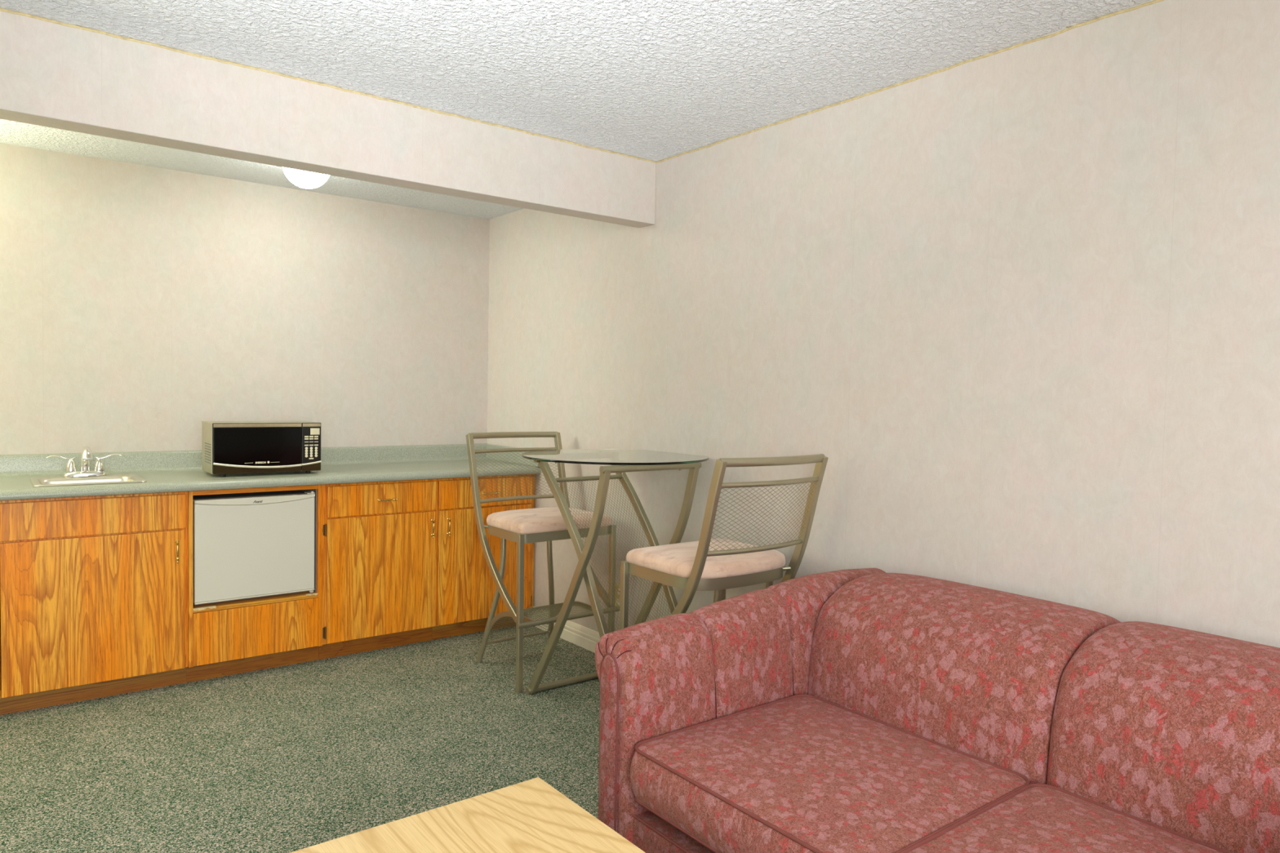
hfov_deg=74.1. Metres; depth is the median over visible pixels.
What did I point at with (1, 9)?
trim
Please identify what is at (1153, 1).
trim
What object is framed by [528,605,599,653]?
baseboard
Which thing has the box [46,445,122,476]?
faucet
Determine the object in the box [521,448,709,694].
bar table
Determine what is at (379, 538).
base cabinet
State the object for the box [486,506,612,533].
seat cushion
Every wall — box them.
[0,142,489,454]
[487,0,1279,648]
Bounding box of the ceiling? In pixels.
[0,0,1150,219]
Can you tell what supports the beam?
attached to the wall at (1020, 304)
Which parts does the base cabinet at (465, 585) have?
handle, door, drawer, handle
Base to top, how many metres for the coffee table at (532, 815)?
0.420 m
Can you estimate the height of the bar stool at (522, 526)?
1.127 m
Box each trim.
[0,8,656,163]
[656,0,1163,163]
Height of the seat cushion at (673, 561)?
0.066 m
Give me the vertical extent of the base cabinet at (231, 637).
0.870 m
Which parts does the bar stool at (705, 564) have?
leg, leg, leg, rail, leg, rail, rail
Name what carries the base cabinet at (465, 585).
on the floor
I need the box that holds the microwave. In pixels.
[201,421,321,476]
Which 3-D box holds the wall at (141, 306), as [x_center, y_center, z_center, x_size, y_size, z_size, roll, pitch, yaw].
[-2.676,-0.076,3.993,4.500,2.409,0.100,-1,3,-38]
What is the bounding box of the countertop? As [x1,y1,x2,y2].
[0,443,541,500]
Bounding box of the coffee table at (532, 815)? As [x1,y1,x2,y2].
[290,777,645,852]
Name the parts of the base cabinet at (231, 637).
rail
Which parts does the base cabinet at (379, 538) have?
door, drawer, handle, handle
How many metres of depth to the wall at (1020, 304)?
2.70 m
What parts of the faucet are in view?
lever, handle, spout, handle, lever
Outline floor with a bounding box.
[0,625,599,852]
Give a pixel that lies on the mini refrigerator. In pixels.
(252, 544)
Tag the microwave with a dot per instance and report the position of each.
(228, 447)
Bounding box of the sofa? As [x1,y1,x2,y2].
[595,568,1279,852]
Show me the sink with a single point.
(126, 477)
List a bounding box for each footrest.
[486,600,592,644]
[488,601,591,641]
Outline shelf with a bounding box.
[193,591,317,613]
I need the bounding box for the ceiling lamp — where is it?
[282,167,329,188]
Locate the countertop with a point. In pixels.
(169, 471)
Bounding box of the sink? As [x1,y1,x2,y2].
[29,473,146,486]
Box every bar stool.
[465,431,619,693]
[619,453,828,629]
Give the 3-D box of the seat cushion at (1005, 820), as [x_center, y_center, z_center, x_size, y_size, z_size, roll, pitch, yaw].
[0.881,0.899,1.498,0.689,0.152,0.736,-1,3,-38]
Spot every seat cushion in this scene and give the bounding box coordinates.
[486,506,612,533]
[626,538,785,578]
[629,696,1026,852]
[907,786,1222,852]
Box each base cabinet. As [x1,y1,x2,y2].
[0,491,187,715]
[186,484,322,682]
[318,479,436,659]
[431,474,534,639]
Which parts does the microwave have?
door, panel, trim, control panel, panel, trim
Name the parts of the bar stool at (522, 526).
leg, rail, rail, leg, rail, leg, foot rail, leg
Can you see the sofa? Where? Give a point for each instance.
(866, 710)
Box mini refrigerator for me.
[192,490,315,605]
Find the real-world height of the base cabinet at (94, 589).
0.870 m
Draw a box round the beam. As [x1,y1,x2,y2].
[0,7,656,227]
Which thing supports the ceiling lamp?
attached to the ceiling
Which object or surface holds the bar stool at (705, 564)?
on the floor
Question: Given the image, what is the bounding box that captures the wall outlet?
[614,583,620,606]
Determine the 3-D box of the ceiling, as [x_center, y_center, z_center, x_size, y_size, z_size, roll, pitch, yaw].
[-0.660,-1.186,1.383,4.500,0.121,6.600,-1,3,-38]
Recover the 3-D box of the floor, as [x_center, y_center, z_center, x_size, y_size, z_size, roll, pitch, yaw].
[-0.706,1.311,1.477,4.500,0.100,6.600,-1,3,-38]
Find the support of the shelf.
attached to the base cabinet at (231, 637)

